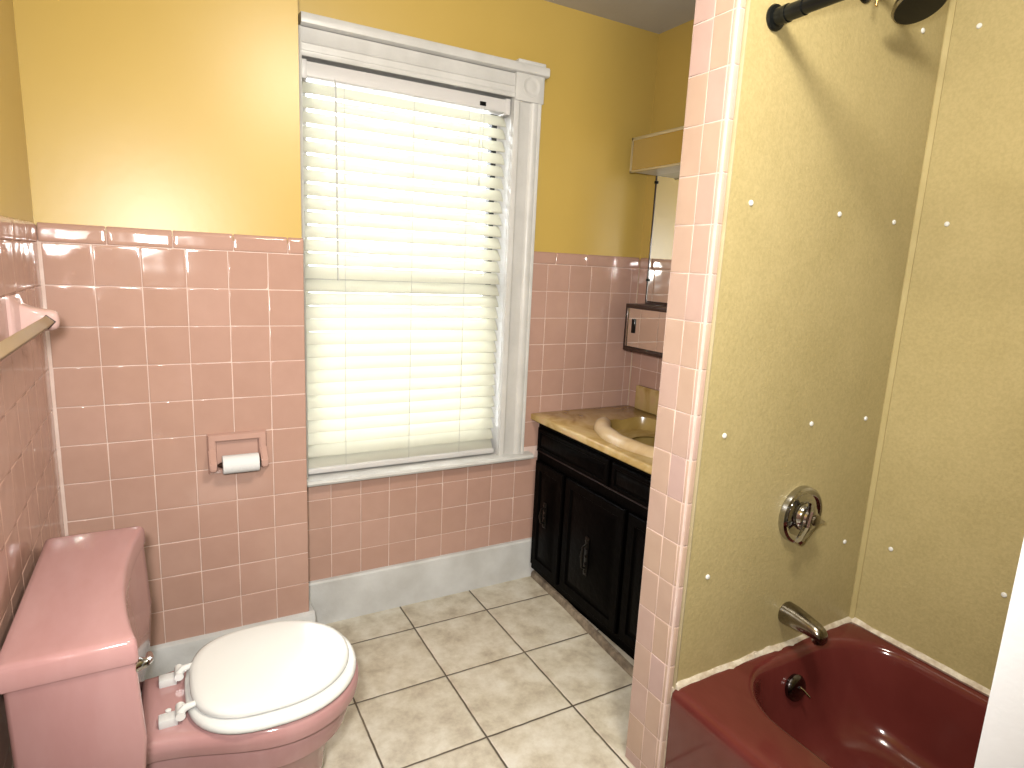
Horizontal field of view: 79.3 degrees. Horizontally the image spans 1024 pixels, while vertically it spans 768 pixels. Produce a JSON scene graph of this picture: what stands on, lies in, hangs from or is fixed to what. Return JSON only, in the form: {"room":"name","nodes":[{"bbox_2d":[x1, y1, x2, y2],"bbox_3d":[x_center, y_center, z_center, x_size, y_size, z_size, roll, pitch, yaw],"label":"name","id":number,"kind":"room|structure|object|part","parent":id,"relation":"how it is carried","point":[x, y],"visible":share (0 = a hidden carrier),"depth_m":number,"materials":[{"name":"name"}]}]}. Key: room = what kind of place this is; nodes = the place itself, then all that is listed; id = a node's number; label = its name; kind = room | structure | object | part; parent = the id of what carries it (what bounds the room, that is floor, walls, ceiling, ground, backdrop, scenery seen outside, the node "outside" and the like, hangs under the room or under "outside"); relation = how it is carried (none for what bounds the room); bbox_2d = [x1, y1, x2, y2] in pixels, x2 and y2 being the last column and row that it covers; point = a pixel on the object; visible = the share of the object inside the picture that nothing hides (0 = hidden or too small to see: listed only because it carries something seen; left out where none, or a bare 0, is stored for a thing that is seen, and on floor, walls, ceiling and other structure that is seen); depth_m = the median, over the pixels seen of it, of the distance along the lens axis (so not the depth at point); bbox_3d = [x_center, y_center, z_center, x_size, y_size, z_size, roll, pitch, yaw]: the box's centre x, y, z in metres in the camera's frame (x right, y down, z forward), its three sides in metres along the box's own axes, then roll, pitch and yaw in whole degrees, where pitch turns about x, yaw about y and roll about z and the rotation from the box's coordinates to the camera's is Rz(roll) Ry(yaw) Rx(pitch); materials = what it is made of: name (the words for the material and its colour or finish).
{"room":"bathroom","nodes":[
{"label":"bathroom","id":0,"kind":"room"},
{"bbox_2d":[0,0,64,767],"bbox_3d":[-0.676,0.058,0.527,0.122,2.322,2.804,-3,12,-29],"label":"wall","id":1,"kind":"structure","parent":0,"point":[31,512],"depth_m":1.35,"materials":[{"name":"pink tile"}]},
{"bbox_2d":[0,293,59,360],"bbox_3d":[-0.824,-0.064,0.983,0.080,0.107,0.874,-3,12,-29],"label":"towel bar","id":2,"kind":"object","parent":1,"relation":"attached to","point":[26,322],"visible":1,"depth_m":1.25,"materials":[{"name":"pink ceramic"}]},
{"bbox_2d":[13,0,308,645],"bbox_3d":[-0.977,-0.208,1.843,0.662,2.322,0.163,-3,12,-29],"label":"wall","id":3,"kind":"structure","parent":0,"point":[163,136],"depth_m":1.75,"materials":[{"name":"pink tile"}]},
{"bbox_2d":[37,236,65,535],"bbox_3d":[-1.243,0.216,1.692,0.005,1.242,0.004,-3,12,-29],"label":"trim","id":4,"kind":"structure","parent":3,"relation":"attached to","point":[37,236],"depth_m":1.66,"materials":[{"name":"pink tile"}]},
{"bbox_2d":[207,429,268,473],"bbox_3d":[-0.837,0.213,1.890,0.168,0.124,0.058,-3,12,-29],"label":"toilet paper holder","id":5,"kind":"object","parent":3,"relation":"attached to","point":[219,445],"visible":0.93,"depth_m":1.90,"materials":[{"name":"pink ceramic"}]},
{"bbox_3d":[-0.897,0.236,1.852,0.020,0.072,0.042,-3,12,-29],"label":"arm","id":6,"kind":"part","parent":5,"relation":"part of","materials":[{"name":"pink ceramic"}]},
{"bbox_2d":[222,452,259,473],"bbox_3d":[-0.826,0.241,1.882,0.102,0.056,0.056,-3,12,-29],"label":"toilet paper roll","id":7,"kind":"object","parent":5,"relation":"hanging from","point":[247,462],"visible":0.94,"depth_m":1.86,"materials":[{"name":"white paper"}]},
{"bbox_3d":[-0.771,0.229,1.922,0.020,0.072,0.042,-3,12,-29],"label":"arm","id":8,"kind":"part","parent":5,"relation":"part of","materials":[{"name":"pink ceramic"}]},
{"bbox_2d":[298,0,658,580],"bbox_3d":[-0.408,-0.275,2.333,2.370,2.322,0.162,-3,12,-29],"label":"wall","id":9,"kind":"structure","parent":0,"point":[599,89],"depth_m":2.50,"materials":[{"name":"yellow paint"}]},
{"bbox_2d":[141,537,533,692],"bbox_3d":[-0.383,0.809,2.391,2.120,0.176,0.180,-3,12,-29],"label":"baseboard","id":10,"kind":"structure","parent":9,"relation":"attached to","point":[342,597],"depth_m":2.42,"materials":[{"name":"white paint"}]},
{"bbox_2d":[298,11,549,486],"bbox_3d":[-0.331,-0.431,2.309,0.939,1.544,0.200,-3,12,-29],"label":"window","id":11,"kind":"structure","parent":9,"relation":"in","point":[321,39],"depth_m":2.32,"materials":[{"name":"white paint"}]},
{"bbox_3d":[-0.701,-0.386,2.041,0.029,1.467,0.025,-3,12,-29],"label":"casing","id":12,"kind":"part","parent":11,"relation":"part of","materials":[{"name":"white paint"}]},
{"bbox_3d":[-0.414,-0.396,2.328,0.767,1.362,0.030,-3,12,-29],"label":"sash","id":13,"kind":"part","parent":11,"relation":"part of","materials":[{"name":"white paint"}]},
{"bbox_2d":[302,58,510,474],"bbox_3d":[-0.376,-0.370,2.261,0.752,1.372,0.069,-3,12,-29],"label":"window blind","id":14,"kind":"object","parent":11,"relation":"attached to","point":[384,389],"visible":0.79,"depth_m":2.24,"materials":[{"name":"white plastic"}]},
{"bbox_3d":[-0.587,-0.345,2.154,0.001,1.310,0.044,-3,12,-29],"label":"ladder cord","id":15,"kind":"part","parent":14,"relation":"part of","materials":[{"name":"white fabric"}]},
{"bbox_3d":[-0.411,0.290,2.393,0.746,0.022,0.048,-3,12,-29],"label":"rail","id":16,"kind":"part","parent":14,"relation":"part of","materials":[{"name":"white plastic"}]},
{"bbox_3d":[-0.377,-0.357,2.270,0.001,1.310,0.044,-3,12,-29],"label":"ladder cord","id":17,"kind":"part","parent":14,"relation":"part of","materials":[{"name":"white fabric"}]},
{"bbox_3d":[-0.193,-0.368,2.372,0.001,1.310,0.044,-3,12,-29],"label":"ladder cord","id":18,"kind":"part","parent":14,"relation":"part of","materials":[{"name":"white fabric"}]},
{"bbox_3d":[-0.114,-0.889,2.268,0.021,0.270,0.006,-3,12,-29],"label":"lift cord","id":19,"kind":"part","parent":14,"relation":"part of","materials":[{"name":"white fabric"}]},
{"bbox_3d":[-0.338,-1.085,2.095,0.788,0.083,0.023,-3,12,-29],"label":"head casing","id":20,"kind":"part","parent":11,"relation":"part of","materials":[{"name":"white paint"}]},
{"bbox_3d":[-0.345,0.321,2.413,0.939,0.027,0.110,-3,12,-29],"label":"sill","id":21,"kind":"part","parent":11,"relation":"part of","materials":[{"name":"white paint"}]},
{"bbox_3d":[-0.260,-1.146,2.112,0.896,0.035,0.046,-3,12,-29],"label":"cap moulding","id":22,"kind":"part","parent":11,"relation":"part of","materials":[{"name":"white paint"}]},
{"bbox_3d":[0.025,-0.384,2.447,0.115,1.377,0.026,-3,12,-29],"label":"casing","id":23,"kind":"part","parent":11,"relation":"part of","materials":[{"name":"white paint"}]},
{"bbox_2d":[322,576,634,767],"bbox_3d":[0.468,1.273,0.911,2.370,0.100,4.100,-3,12,-29],"label":"floor","id":24,"kind":"structure","parent":0,"point":[501,675],"depth_m":2.01,"materials":[{"name":"beige tile"}]},
{"bbox_2d":[0,526,358,767],"bbox_3d":[-0.663,0.720,1.389,0.638,0.702,0.514,-3,12,-29],"label":"toilet","id":25,"kind":"object","parent":24,"relation":"on","point":[76,655],"visible":1,"depth_m":1.27,"materials":[{"name":"pink ceramic"}]},
{"bbox_3d":[-0.843,0.410,1.220,0.194,0.047,0.514,-3,12,-29],"label":"tank lid","id":26,"kind":"part","parent":25,"relation":"part of","materials":[{"name":"pink ceramic"}]},
{"bbox_3d":[-0.846,0.588,1.257,0.188,0.313,0.502,-3,12,-29],"label":"tank","id":27,"kind":"part","parent":25,"relation":"part of","materials":[{"name":"pink ceramic"}]},
{"bbox_3d":[-0.650,0.485,1.090,0.032,0.032,0.059,-3,12,-29],"label":"flush lever","id":28,"kind":"part","parent":25,"relation":"part of","materials":[{"name":"silver metal"}]},
{"bbox_3d":[-0.606,0.873,1.477,0.468,0.374,0.366,-3,12,-29],"label":"bowl","id":29,"kind":"part","parent":25,"relation":"part of","materials":[{"name":"pink ceramic"}]},
{"bbox_3d":[-0.563,0.651,1.452,0.349,0.024,0.324,-3,12,-29],"label":"seat lid","id":30,"kind":"part","parent":25,"relation":"part of","materials":[{"name":"white plastic"}]},
{"bbox_3d":[-0.562,0.674,1.458,0.375,0.021,0.370,-3,12,-29],"label":"seat","id":31,"kind":"part","parent":25,"relation":"part of","materials":[{"name":"white plastic"}]},
{"bbox_2d":[530,423,650,659],"bbox_3d":[0.530,0.585,2.355,0.533,0.712,0.990,-3,12,-29],"label":"vanity cabinet","id":32,"kind":"object","parent":24,"relation":"on","point":[590,507],"visible":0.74,"depth_m":2.29,"materials":[{"name":"black wood"}]},
{"bbox_3d":[0.125,0.548,2.564,0.031,0.110,0.022,-3,12,-29],"label":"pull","id":33,"kind":"part","parent":32,"relation":"part of","materials":[{"name":"grey metal"}]},
{"bbox_3d":[0.146,0.573,2.576,0.016,0.470,0.210,-3,12,-29],"label":"door","id":34,"kind":"part","parent":32,"relation":"part of","materials":[{"name":"black wood"}]},
{"bbox_3d":[0.228,0.274,2.399,0.014,0.100,0.480,-3,12,-29],"label":"drawer","id":35,"kind":"part","parent":32,"relation":"part of","materials":[{"name":"black wood"}]},
{"bbox_2d":[531,570,633,677],"bbox_3d":[0.306,0.932,2.309,0.024,0.030,0.977,-3,12,-26],"label":"trim","id":36,"kind":"structure","parent":32,"relation":"attached to","point":[623,663],"depth_m":2.35,"materials":[{"name":"brown wood"}]},
{"bbox_3d":[0.268,0.648,2.316,0.031,0.155,0.022,-3,12,-29],"label":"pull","id":37,"kind":"part","parent":32,"relation":"part of","materials":[{"name":"grey metal"}]},
{"bbox_3d":[0.338,0.367,2.195,0.006,0.006,0.960,-3,12,-29],"label":"rail moulding","id":38,"kind":"part","parent":32,"relation":"part of","materials":[{"name":"black wood"}]},
{"bbox_3d":[0.293,0.629,2.315,0.016,0.470,0.360,-3,12,-29],"label":"door","id":39,"kind":"part","parent":32,"relation":"part of","materials":[{"name":"black wood"}]},
{"bbox_2d":[531,385,658,474],"bbox_3d":[0.553,0.220,2.296,0.520,0.249,1.018,-3,12,-29],"label":"countertop","id":40,"kind":"structure","parent":32,"relation":"on","point":[625,433],"depth_m":2.49,"materials":[{"name":"stone"}]},
{"bbox_2d":[610,417,656,445],"bbox_3d":[0.571,0.268,2.276,0.443,0.163,0.648,-3,12,-29],"label":"basin","id":41,"kind":"object","parent":40,"relation":"in","point":[628,431],"depth_m":2.50,"materials":[{"name":"beige ceramic"}]},
{"bbox_3d":[0.466,0.366,1.978,0.014,0.100,0.465,-3,12,-29],"label":"drawer","id":42,"kind":"part","parent":32,"relation":"part of","materials":[{"name":"black wood"}]},
{"bbox_3d":[0.476,0.700,1.992,0.016,0.470,0.355,-3,12,-29],"label":"door","id":43,"kind":"part","parent":32,"relation":"part of","materials":[{"name":"black wood"}]},
{"bbox_2d":[663,617,990,767],"bbox_3d":[1.096,1.040,1.144,0.760,0.326,1.522,-3,12,-29],"label":"bathtub","id":44,"kind":"object","parent":24,"relation":"on","point":[863,698],"visible":0.91,"depth_m":1.71,"materials":[{"name":"red ceramic"}]},
{"bbox_3d":[0.798,0.854,1.734,0.074,0.074,0.031,-3,12,-29],"label":"overflow plate","id":45,"kind":"part","parent":44,"relation":"part of","materials":[{"name":"silver metal"}]},
{"bbox_3d":[0.815,0.858,1.718,0.031,0.023,0.009,10,13,33],"label":"trip lever","id":46,"kind":"part","parent":44,"relation":"part of","materials":[{"name":"silver metal"}]},
{"bbox_2d":[545,0,695,33],"bbox_3d":[0.581,-1.103,0.457,2.370,0.100,4.100,-3,12,-29],"label":"ceiling","id":47,"kind":"structure","parent":0,"point":[656,16],"depth_m":2.35,"materials":[{"name":"paint"}]},
{"bbox_2d":[625,0,956,767],"bbox_3d":[0.749,-0.090,1.654,0.779,2.322,0.148,-3,12,-29],"label":"wall","id":48,"kind":"structure","parent":0,"point":[836,110],"depth_m":1.55,"materials":[{"name":"beige plastic"}]},
{"bbox_3d":[0.463,-0.198,1.402,0.005,2.002,0.014,-3,12,-29],"label":"edge trim","id":49,"kind":"part","parent":48,"relation":"part of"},
{"bbox_2d":[778,485,824,544],"bbox_3d":[0.802,0.361,1.675,0.162,0.162,0.061,-3,12,-29],"label":"shower valve","id":50,"kind":"object","parent":48,"relation":"attached to","point":[800,512],"visible":1,"depth_m":1.66,"materials":[{"name":"silver metal"}]},
{"bbox_3d":[0.808,0.371,1.663,0.104,0.116,0.019,-3,12,-29],"label":"knob","id":51,"kind":"part","parent":50,"relation":"part of","materials":[{"name":"silver metal"}]},
{"bbox_2d":[778,601,827,645],"bbox_3d":[0.809,0.663,1.706,0.066,0.070,0.126,-3,12,-29],"label":"tub spout","id":52,"kind":"object","parent":48,"relation":"attached to","point":[790,614],"visible":1,"depth_m":1.69,"materials":[{"name":"silver metal"}]},
{"bbox_2d":[812,639,823,645],"bbox_3d":[0.830,0.692,1.672,0.034,0.028,0.036,-3,12,-29],"label":"outlet","id":53,"kind":"object","parent":52,"relation":"attached to","point":[819,642],"depth_m":1.66,"materials":[{"name":"silver metal"}]},
{"bbox_2d":[766,0,843,31],"bbox_3d":[0.928,-0.644,0.679,0.062,0.062,1.510,-3,12,-29],"label":"shower rod","id":54,"kind":"object","parent":48,"relation":"attached to","point":[777,15],"visible":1,"depth_m":1.28,"materials":[{"name":"brown metal"}]},
{"bbox_3d":[0.931,-0.643,0.674,0.037,0.037,1.498,-3,12,-29],"label":"rod","id":55,"kind":"part","parent":54,"relation":"part of","materials":[{"name":"brown metal"}]},
{"bbox_3d":[1.108,-0.236,1.747,0.014,1.997,0.013,-3,12,-29],"label":"corner trim","id":56,"kind":"part","parent":48,"relation":"part of","materials":[{"name":"beige plastic"}]},
{"bbox_2d":[860,0,946,24],"bbox_3d":[0.897,-0.886,1.408,0.112,0.106,0.172,-7,15,-42],"label":"shower","id":57,"kind":"object","parent":48,"relation":"attached to","point":[904,12],"visible":1,"depth_m":1.40,"materials":[{"name":"brown metal"}]},
{"bbox_2d":[628,0,1023,689],"bbox_3d":[1.279,-0.056,1.609,0.144,2.322,2.804,-3,12,-29],"label":"wall","id":58,"kind":"structure","parent":0,"point":[946,535],"depth_m":1.64,"materials":[{"name":"beige plastic"}]},
{"bbox_2d":[635,385,658,414],"bbox_3d":[0.790,0.144,2.376,0.022,0.108,0.945,-3,12,-29],"label":"backsplash","id":59,"kind":"structure","parent":58,"relation":"attached to","point":[646,398],"depth_m":2.70,"materials":[{"name":"stone"}]},
{"bbox_2d":[623,126,683,357],"bbox_3d":[0.701,-0.513,2.329,0.159,0.866,0.686,-3,12,-29],"label":"upper cabinet","id":60,"kind":"object","parent":58,"relation":"attached to","point":[658,154],"visible":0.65,"depth_m":2.53,"materials":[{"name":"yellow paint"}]},
{"bbox_3d":[0.514,-0.246,2.619,0.007,0.060,0.017,-3,12,-29],"label":"finger pull","id":61,"kind":"part","parent":60,"relation":"part of","materials":[{"name":"black plastic"}]},
{"bbox_3d":[0.702,-0.187,2.401,0.119,0.200,0.686,-3,12,-29],"label":"shelf rail","id":62,"kind":"part","parent":60,"relation":"part of","materials":[{"name":"brown wood"}]},
{"bbox_3d":[0.579,-0.215,2.513,0.004,0.161,0.328,-3,12,-29],"label":"sliding door","id":63,"kind":"part","parent":60,"relation":"part of","materials":[{"name":"white mirror"}]},
{"bbox_3d":[0.653,-0.867,2.225,0.011,0.136,0.686,-3,12,-29],"label":"frame","id":64,"kind":"part","parent":60,"relation":"part of","materials":[{"name":"yellow paint"}]},
{"bbox_2d":[631,129,683,170],"bbox_3d":[0.652,-0.866,2.224,0.003,0.117,0.666,-3,12,-29],"label":"mirror","id":65,"kind":"object","parent":60,"relation":"attached to","point":[661,149],"depth_m":2.38,"materials":[{"name":"beige mirror"}]},
{"bbox_2d":[635,165,679,175],"bbox_3d":[0.717,-0.809,2.272,0.136,0.005,0.664,-3,12,-29],"label":"diffuser","id":66,"kind":"object","parent":60,"relation":"attached to","point":[657,170],"depth_m":2.46,"materials":[{"name":"white paint"}]},
{"bbox_2d":[645,172,679,305],"bbox_3d":[0.759,-0.546,2.344,0.037,0.534,0.668,-3,12,-29],"label":"mirror","id":67,"kind":"object","parent":60,"relation":"on","point":[666,184],"depth_m":2.56,"materials":[{"name":"silver mirror"}]},
{"bbox_3d":[0.955,0.251,-0.077,2.370,2.322,0.120,-3,12,-29],"label":"wall","id":68,"kind":"structure","parent":0,"visible":0},
{"bbox_2d":[974,539,1023,767],"bbox_3d":[0.801,0.298,0.398,0.035,2.022,0.768,-6,14,-37],"label":"door","id":69,"kind":"structure","parent":68,"relation":"in","point":[1001,744],"depth_m":0.69,"materials":[{"name":"white paint"}]}
]}

